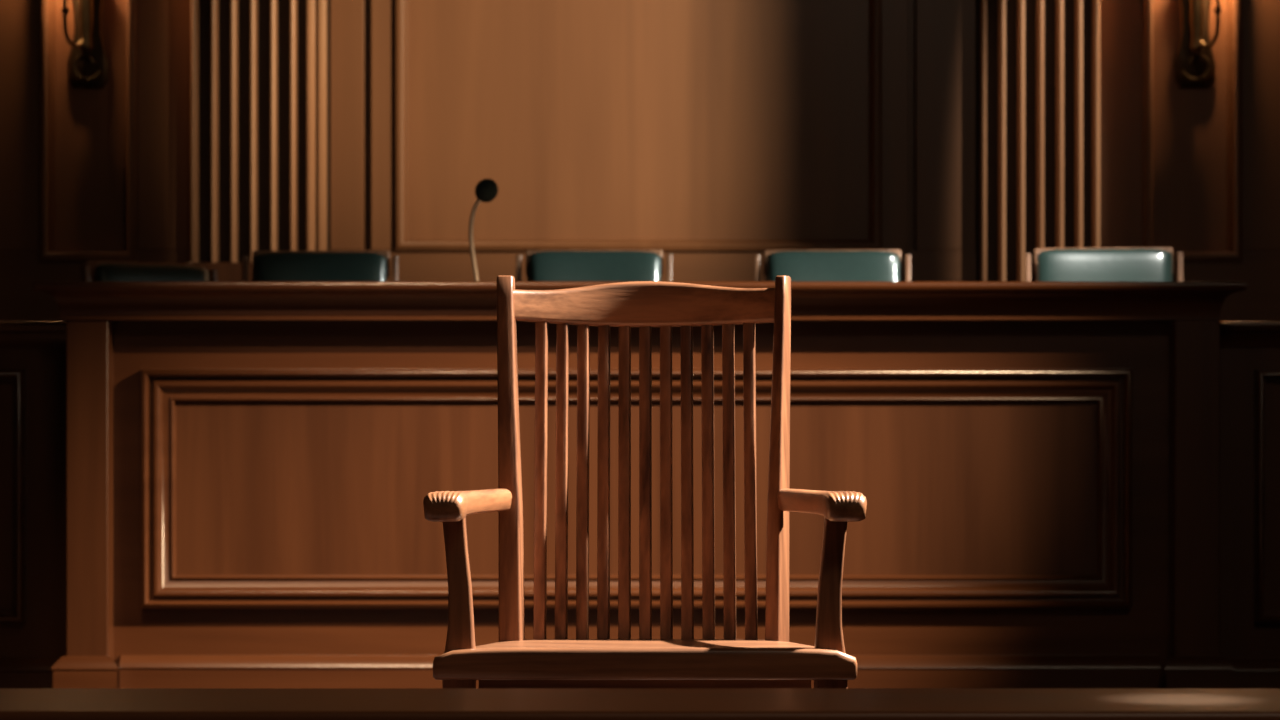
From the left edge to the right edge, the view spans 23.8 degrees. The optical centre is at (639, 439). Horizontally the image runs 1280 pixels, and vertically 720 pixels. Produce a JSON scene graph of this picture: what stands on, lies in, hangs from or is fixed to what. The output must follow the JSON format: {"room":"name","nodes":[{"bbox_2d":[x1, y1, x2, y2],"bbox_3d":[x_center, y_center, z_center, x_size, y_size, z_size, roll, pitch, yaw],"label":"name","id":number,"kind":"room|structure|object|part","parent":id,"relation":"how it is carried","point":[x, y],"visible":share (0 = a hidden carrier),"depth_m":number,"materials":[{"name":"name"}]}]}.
{"room":"courtroom","nodes":[
{"label":"courtroom","id":0,"kind":"room"},
{"bbox_2d":[55,0,1226,249],"bbox_3d":[0.000,-1.526,10.610,9.200,4.500,0.100,0,0,0],"label":"wall","id":1,"kind":"structure","parent":0,"point":[588,119],"depth_m":10.56,"materials":[{"name":"brown wood"}]},
{"bbox_2d":[0,0,38,249],"bbox_3d":[-2.159,-1.966,10.530,0.173,2.620,0.060,0,0,0],"label":"trim","id":2,"kind":"structure","parent":1,"relation":"attached to","point":[19,19],"depth_m":10.50,"materials":[{"name":"brown wood"}]},
{"bbox_2d":[61,0,109,87],"bbox_3d":[-1.920,-1.486,10.465,0.157,0.529,0.180,0,0,0],"label":"wall lamp","id":3,"kind":"object","parent":1,"relation":"attached to","point":[88,64],"visible":1,"depth_m":10.53,"materials":[{"name":"brown metal"}]},
{"bbox_3d":[-1.943,-1.463,10.465,0.026,0.228,0.125,0,0,24],"label":"arm","id":4,"kind":"part","parent":3,"relation":"part of","materials":[{"name":"gold metal"}]},
{"bbox_3d":[-1.914,-1.496,10.510,0.068,0.320,0.068,0,0,0],"label":"stem","id":5,"kind":"part","parent":3,"relation":"part of","materials":[{"name":"gold metal"}]},
{"bbox_2d":[39,0,136,261],"bbox_3d":[-1.905,-1.955,10.517,0.335,2.681,0.085,0,0,0],"label":"trim","id":6,"kind":"structure","parent":1,"relation":"attached to","point":[46,7],"depth_m":10.48,"materials":[{"name":"brown wood"}]},
{"bbox_2d":[137,0,190,249],"bbox_3d":[-1.639,-1.966,10.530,0.197,2.620,0.060,0,0,0],"label":"trim","id":7,"kind":"structure","parent":1,"relation":"attached to","point":[163,26],"depth_m":10.50,"materials":[{"name":"brown wood"}]},
{"bbox_2d":[191,0,198,261],"bbox_3d":[-1.530,-1.992,10.450,0.017,2.768,0.085,0,0,0],"label":"trim","id":8,"kind":"structure","parent":1,"relation":"attached to","point":[194,3],"depth_m":10.41,"materials":[{"name":"brown wood"}]},
{"bbox_2d":[211,0,218,261],"bbox_3d":[-1.461,-1.992,10.450,0.017,2.768,0.085,0,0,0],"label":"trim","id":9,"kind":"structure","parent":1,"relation":"attached to","point":[214,3],"depth_m":10.41,"materials":[{"name":"brown wood"}]},
{"bbox_2d":[186,262,252,280],"bbox_3d":[-1.311,-0.092,10.453,0.487,1.032,0.095,0,0,0],"label":"trim","id":10,"kind":"structure","parent":1,"relation":"attached to","point":[226,271],"depth_m":10.40,"materials":[{"name":"brown wood"}]},
{"bbox_2d":[231,0,238,261],"bbox_3d":[-1.394,-1.992,10.450,0.017,2.768,0.085,0,0,0],"label":"trim","id":11,"kind":"structure","parent":1,"relation":"attached to","point":[234,3],"depth_m":10.41,"materials":[{"name":"brown wood"}]},
{"bbox_2d":[250,0,257,261],"bbox_3d":[-1.326,-1.992,10.450,0.017,2.768,0.085,0,0,0],"label":"trim","id":12,"kind":"structure","parent":1,"relation":"attached to","point":[253,3],"depth_m":10.41,"materials":[{"name":"brown wood"}]},
{"bbox_2d":[199,0,329,261],"bbox_3d":[-1.311,-1.526,10.526,0.473,3.900,0.068,0,0,0],"label":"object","id":13,"kind":"structure","parent":1,"relation":"attached to","point":[264,6],"depth_m":10.49,"materials":[{"name":"brown wood"}]},
{"bbox_2d":[271,0,277,250],"bbox_3d":[-1.257,-1.992,10.450,0.017,2.768,0.085,0,0,0],"label":"trim","id":14,"kind":"structure","parent":1,"relation":"attached to","point":[274,3],"depth_m":10.41,"materials":[{"name":"brown wood"}]},
{"bbox_2d":[290,0,297,250],"bbox_3d":[-1.190,-1.992,10.450,0.017,2.768,0.085,0,0,0],"label":"trim","id":15,"kind":"structure","parent":1,"relation":"attached to","point":[293,3],"depth_m":10.41,"materials":[{"name":"brown wood"}]},
{"bbox_2d":[307,0,316,250],"bbox_3d":[-1.129,-1.992,10.459,0.029,2.768,0.067,0,0,0],"label":"trim","id":16,"kind":"structure","parent":1,"relation":"attached to","point":[311,4],"depth_m":10.43,"materials":[{"name":"brown wood"}]},
{"bbox_2d":[317,0,326,250],"bbox_3d":[-1.092,-1.992,10.459,0.029,2.768,0.067,0,0,0],"label":"trim","id":17,"kind":"structure","parent":1,"relation":"attached to","point":[321,4],"depth_m":10.43,"materials":[{"name":"brown wood"}]},
{"bbox_2d":[330,0,364,249],"bbox_3d":[-1.012,-1.966,10.530,0.117,2.620,0.060,0,0,0],"label":"trim","id":18,"kind":"structure","parent":1,"relation":"attached to","point":[347,17],"depth_m":10.50,"materials":[{"name":"brown wood"}]},
{"bbox_2d":[371,0,394,249],"bbox_3d":[-0.884,-1.966,10.530,0.090,2.620,0.060,0,0,0],"label":"trim","id":19,"kind":"structure","parent":1,"relation":"attached to","point":[382,11],"depth_m":10.50,"materials":[{"name":"brown wood"}]},
{"bbox_2d":[395,0,881,250],"bbox_3d":[-0.005,-1.974,10.517,1.682,2.643,0.085,0,0,0],"label":"trim","id":20,"kind":"structure","parent":1,"relation":"attached to","point":[402,243],"depth_m":10.48,"materials":[{"name":"brown wood"}]},
{"bbox_2d":[0,250,1279,320],"bbox_3d":[0.000,-0.116,10.530,9.200,1.080,0.060,0,0,0],"label":"trim","id":21,"kind":"structure","parent":1,"relation":"attached to","point":[19,301],"depth_m":10.50,"materials":[{"name":"brown wood"}]},
{"bbox_2d":[882,0,908,249],"bbox_3d":[0.879,-1.966,10.530,0.100,2.620,0.060,0,0,0],"label":"trim","id":22,"kind":"structure","parent":1,"relation":"attached to","point":[895,13],"depth_m":10.50,"materials":[{"name":"brown wood"}]},
{"bbox_2d":[915,0,975,249],"bbox_3d":[1.057,-1.966,10.530,0.207,2.620,0.060,0,0,0],"label":"trim","id":23,"kind":"structure","parent":1,"relation":"attached to","point":[945,30],"depth_m":10.50,"materials":[{"name":"brown wood"}]},
{"bbox_2d":[979,0,986,280],"bbox_3d":[1.180,-1.930,10.450,0.017,2.892,0.085,0,0,0],"label":"trim","id":24,"kind":"structure","parent":1,"relation":"attached to","point":[982,3],"depth_m":10.41,"materials":[{"name":"brown wood"}]},
{"bbox_2d":[998,0,1005,280],"bbox_3d":[1.245,-1.930,10.450,0.017,2.892,0.085,0,0,0],"label":"trim","id":25,"kind":"structure","parent":1,"relation":"attached to","point":[1001,3],"depth_m":10.41,"materials":[{"name":"brown wood"}]},
{"bbox_2d":[1017,0,1024,280],"bbox_3d":[1.311,-1.930,10.450,0.017,2.892,0.085,0,0,0],"label":"trim","id":26,"kind":"structure","parent":1,"relation":"attached to","point":[1020,3],"depth_m":10.41,"materials":[{"name":"brown wood"}]},
{"bbox_2d":[976,0,1091,280],"bbox_3d":[1.371,-1.526,10.526,0.421,3.900,0.068,0,0,0],"label":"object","id":27,"kind":"structure","parent":1,"relation":"attached to","point":[992,5],"depth_m":10.49,"materials":[{"name":"brown wood"}]},
{"bbox_2d":[1036,0,1043,280],"bbox_3d":[1.377,-1.930,10.450,0.017,2.892,0.085,0,0,0],"label":"trim","id":28,"kind":"structure","parent":1,"relation":"attached to","point":[1039,3],"depth_m":10.41,"materials":[{"name":"brown wood"}]},
{"bbox_2d":[1056,0,1063,247],"bbox_3d":[1.444,-1.930,10.450,0.017,2.892,0.085,0,0,0],"label":"trim","id":29,"kind":"structure","parent":1,"relation":"attached to","point":[1059,3],"depth_m":10.41,"materials":[{"name":"brown wood"}]},
{"bbox_2d":[1075,0,1082,247],"bbox_3d":[1.510,-1.930,10.450,0.017,2.892,0.085,0,0,0],"label":"trim","id":30,"kind":"structure","parent":1,"relation":"attached to","point":[1078,3],"depth_m":10.41,"materials":[{"name":"brown wood"}]},
{"bbox_2d":[1092,0,1099,247],"bbox_3d":[1.568,-1.930,10.450,0.017,2.892,0.085,0,0,0],"label":"trim","id":31,"kind":"structure","parent":1,"relation":"attached to","point":[1095,3],"depth_m":10.41,"materials":[{"name":"brown wood"}]},
{"bbox_2d":[1100,0,1142,247],"bbox_3d":[1.658,-1.966,10.530,0.159,2.620,0.060,0,0,0],"label":"trim","id":32,"kind":"structure","parent":1,"relation":"attached to","point":[1121,21],"depth_m":10.50,"materials":[{"name":"brown wood"}]},
{"bbox_2d":[1143,0,1242,261],"bbox_3d":[1.909,-1.955,10.517,0.342,2.681,0.085,0,0,0],"label":"trim","id":33,"kind":"structure","parent":1,"relation":"attached to","point":[1234,7],"depth_m":10.48,"materials":[{"name":"brown wood"}]},
{"bbox_2d":[1173,0,1221,87],"bbox_3d":[1.931,-1.486,10.465,0.157,0.529,0.180,0,0,0],"label":"wall lamp","id":34,"kind":"object","parent":1,"relation":"attached to","point":[1194,64],"visible":1,"depth_m":10.53,"materials":[{"name":"brown metal"}]},
{"bbox_3d":[1.924,-1.496,10.510,0.068,0.320,0.068,0,0,0],"label":"stem","id":35,"kind":"part","parent":34,"relation":"part of","materials":[{"name":"gold metal"}]},
{"bbox_3d":[1.954,-1.463,10.465,0.026,0.228,0.125,0,0,-24],"label":"arm","id":36,"kind":"part","parent":34,"relation":"part of","materials":[{"name":"gold metal"}]},
{"bbox_2d":[1243,0,1279,249],"bbox_3d":[2.162,-1.966,10.530,0.166,2.620,0.060,0,0,0],"label":"trim","id":37,"kind":"structure","parent":1,"relation":"attached to","point":[1261,18],"depth_m":10.50,"materials":[{"name":"brown wood"}]},
{"bbox_3d":[0.000,0.774,4.650,9.200,0.100,12.300,0,0,0],"label":"floor","id":38,"kind":"structure","parent":0,"visible":0},
{"bbox_2d":[0,321,65,687],"bbox_3d":[-3.002,0.211,7.850,3.095,1.027,0.200,0,0,0],"label":"wall","id":39,"kind":"structure","parent":38,"relation":"on","point":[32,353],"depth_m":7.80,"materials":[{"name":"brown wood"}]},
{"bbox_3d":[-2.263,0.144,7.784,1.375,0.647,0.053,0,0,0],"label":"panel moulding","id":40,"kind":"part","parent":39,"relation":"part of","materials":[{"name":"brown wood"}]},
{"bbox_3d":[-3.002,0.642,7.795,3.095,0.165,0.051,0,0,0],"label":"moulding","id":41,"kind":"part","parent":39,"relation":"part of","materials":[{"name":"brown wood"}]},
{"bbox_3d":[-3.002,-0.258,7.793,3.095,0.041,0.054,0,0,0],"label":"cap moulding","id":42,"kind":"part","parent":39,"relation":"part of","materials":[{"name":"brown wood"}]},
{"bbox_2d":[32,281,1247,687],"bbox_3d":[0.000,0.166,7.941,3.008,1.116,0.839,0,0,0],"label":"bench","id":43,"kind":"object","parent":38,"relation":"on","point":[251,466],"visible":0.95,"depth_m":7.68,"materials":[{"name":"brown wood"}]},
{"bbox_3d":[-1.383,0.206,7.660,0.105,1.035,0.120,0,0,0],"label":"corner post","id":44,"kind":"part","parent":43,"relation":"part of","materials":[{"name":"brown wood"}]},
{"bbox_2d":[469,179,497,280],"bbox_3d":[-0.428,-0.540,8.001,0.098,0.295,0.096,0,0,-42],"label":"gooseneck microphone","id":45,"kind":"object","parent":43,"relation":"on","point":[486,190],"visible":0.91,"depth_m":7.99,"materials":[{"name":"black plastic"}]},
{"bbox_3d":[-0.009,0.122,7.657,2.494,0.604,0.047,0,0,0],"label":"panel moulding","id":46,"kind":"part","parent":43,"relation":"part of","materials":[{"name":"brown wood"}]},
{"bbox_3d":[0.000,-0.336,7.619,2.970,0.070,0.162,0,0,0],"label":"cornice","id":47,"kind":"part","parent":43,"relation":"part of","materials":[{"name":"brown wood"}]},
{"bbox_3d":[0.007,0.632,7.635,2.947,0.184,0.131,0,0,0],"label":"moulding","id":48,"kind":"part","parent":43,"relation":"part of","materials":[{"name":"brown wood"}]},
{"bbox_3d":[1.394,0.206,7.660,0.112,1.035,0.120,0,0,0],"label":"corner post","id":49,"kind":"part","parent":43,"relation":"part of","materials":[{"name":"brown wood"}]},
{"bbox_2d":[0,688,1279,719],"bbox_3d":[0.000,0.492,3.060,3.400,0.463,0.280,0,0,0],"label":"wooden rail","id":50,"kind":"object","parent":38,"relation":"on","point":[15,703],"visible":1,"depth_m":3.02,"materials":[{"name":"brown wood"}]},
{"bbox_2d":[423,275,866,687],"bbox_3d":[0.007,0.239,4.274,0.579,0.969,0.660,0,0,0],"label":"wooden armchair","id":51,"kind":"object","parent":38,"relation":"on","point":[514,661],"visible":0.98,"depth_m":4.50,"materials":[{"name":"brown wood"}]},
{"bbox_3d":[-0.240,0.519,4.038,0.043,0.410,0.043,0,0,0],"label":"leg","id":52,"kind":"part","parent":51,"relation":"part of","materials":[{"name":"brown wood"}]},
{"bbox_3d":[-0.237,0.087,4.207,0.056,0.040,0.529,0,0,5],"label":"arm","id":53,"kind":"part","parent":51,"relation":"part of","materials":[{"name":"brown wood"}]},
{"bbox_3d":[-0.191,0.239,4.497,0.045,0.969,0.132,0,0,0],"label":"post","id":54,"kind":"part","parent":51,"relation":"part of","materials":[{"name":"brown wood"}]},
{"bbox_3d":[0.007,-0.205,4.564,0.396,0.069,0.079,0,0,0],"label":"crest rail","id":55,"kind":"part","parent":51,"relation":"part of","materials":[{"name":"brown wood"}]},
{"bbox_3d":[0.007,0.295,4.247,0.559,0.042,0.502,0,0,0],"label":"seat","id":56,"kind":"part","parent":51,"relation":"part of","materials":[{"name":"brown wood"}]},
{"bbox_3d":[0.203,0.239,4.497,0.038,0.969,0.133,0,0,5],"label":"post","id":57,"kind":"part","parent":51,"relation":"part of","materials":[{"name":"brown wood"}]},
{"bbox_3d":[0.250,0.087,4.207,0.056,0.040,0.529,0,0,-5],"label":"arm","id":58,"kind":"part","parent":51,"relation":"part of","materials":[{"name":"brown wood"}]},
{"bbox_3d":[0.253,0.519,4.038,0.043,0.410,0.043,0,0,0],"label":"leg","id":59,"kind":"part","parent":51,"relation":"part of","materials":[{"name":"brown wood"}]},
{"bbox_2d":[1220,321,1279,687],"bbox_3d":[3.002,0.211,7.850,3.095,1.027,0.200,0,0,0],"label":"wall","id":60,"kind":"structure","parent":38,"relation":"on","point":[1249,350],"depth_m":7.80,"materials":[{"name":"brown wood"}]},
{"bbox_3d":[3.002,-0.258,7.793,3.095,0.041,0.054,0,0,0],"label":"cap moulding","id":61,"kind":"part","parent":60,"relation":"part of","materials":[{"name":"brown wood"}]},
{"bbox_3d":[3.002,0.642,7.795,3.095,0.165,0.051,0,0,0],"label":"moulding","id":62,"kind":"part","parent":60,"relation":"part of","materials":[{"name":"brown wood"}]},
{"bbox_3d":[2.263,0.144,7.784,1.375,0.647,0.053,0,0,0],"label":"panel moulding","id":63,"kind":"part","parent":60,"relation":"part of","materials":[{"name":"brown wood"}]},
{"bbox_3d":[0.000,0.574,9.225,9.200,0.300,2.550,0,0,0],"label":"platform","id":64,"kind":"object","parent":38,"relation":"on","visible":0},
{"bbox_2d":[81,261,217,280],"bbox_3d":[-1.440,-0.083,9.618,0.486,0.983,0.584,0,0,-35],"label":"leather chair","id":65,"kind":"object","parent":64,"relation":"on","point":[93,270],"visible":0.13,"depth_m":9.78,"materials":[{"name":"green leather"}]},
{"bbox_3d":[-1.751,-0.073,9.669,0.017,0.965,0.119,0,0,-35],"label":"leg","id":66,"kind":"part","parent":65,"relation":"part of","materials":[{"name":"brown wood"}]},
{"bbox_3d":[-1.381,-0.073,9.928,0.017,0.965,0.119,0,0,-35],"label":"leg","id":67,"kind":"part","parent":65,"relation":"part of","materials":[{"name":"brown wood"}]},
{"bbox_2d":[241,251,398,280],"bbox_3d":[-0.961,-0.080,8.892,0.486,0.983,0.584,0,0,0],"label":"leather chair","id":68,"kind":"object","parent":64,"relation":"on","point":[266,265],"visible":0.26,"depth_m":9.10,"materials":[{"name":"green leather"}]},
{"bbox_3d":[-1.187,-0.070,9.113,0.017,0.965,0.119,0,0,0],"label":"leg","id":69,"kind":"part","parent":68,"relation":"part of","materials":[{"name":"brown wood"}]},
{"bbox_3d":[-0.735,-0.070,9.113,0.017,0.965,0.119,0,0,0],"label":"leg","id":70,"kind":"part","parent":68,"relation":"part of","materials":[{"name":"brown wood"}]},
{"bbox_2d":[516,250,671,280],"bbox_3d":[-0.138,-0.083,8.892,0.486,0.983,0.584,0,0,0],"label":"leather chair","id":71,"kind":"object","parent":64,"relation":"on","point":[541,265],"visible":0.18,"depth_m":9.10,"materials":[{"name":"green leather"}]},
{"bbox_3d":[-0.364,-0.073,9.113,0.017,0.965,0.119,0,0,0],"label":"leg","id":72,"kind":"part","parent":71,"relation":"part of","materials":[{"name":"brown wood"}]},
{"bbox_3d":[0.088,-0.073,9.113,0.017,0.965,0.119,0,0,0],"label":"leg","id":73,"kind":"part","parent":71,"relation":"part of","materials":[{"name":"brown wood"}]},
{"bbox_2d":[754,249,910,280],"bbox_3d":[0.566,-0.083,8.892,0.486,0.983,0.584,0,0,3],"label":"leather chair","id":74,"kind":"object","parent":64,"relation":"on","point":[880,264],"visible":0.25,"depth_m":9.10,"materials":[{"name":"green leather"}]},
{"bbox_3d":[0.352,-0.073,9.124,0.017,0.965,0.119,0,0,3],"label":"leg","id":75,"kind":"part","parent":74,"relation":"part of","materials":[{"name":"brown wood"}]},
{"bbox_3d":[0.803,-0.073,9.100,0.017,0.965,0.119,0,0,3],"label":"leg","id":76,"kind":"part","parent":74,"relation":"part of","materials":[{"name":"brown wood"}]},
{"bbox_2d":[1025,247,1183,280],"bbox_3d":[1.369,-0.089,8.892,0.486,0.983,0.584,0,0,6],"label":"leather chair","id":77,"kind":"object","parent":64,"relation":"on","point":[1126,263],"visible":0.22,"depth_m":9.10,"materials":[{"name":"green leather"}]},
{"bbox_3d":[1.167,-0.080,9.135,0.017,0.965,0.119,0,0,6],"label":"leg","id":78,"kind":"part","parent":77,"relation":"part of","materials":[{"name":"brown wood"}]},
{"bbox_3d":[1.617,-0.080,9.088,0.017,0.965,0.119,0,0,6],"label":"leg","id":79,"kind":"part","parent":77,"relation":"part of","materials":[{"name":"brown wood"}]}
]}

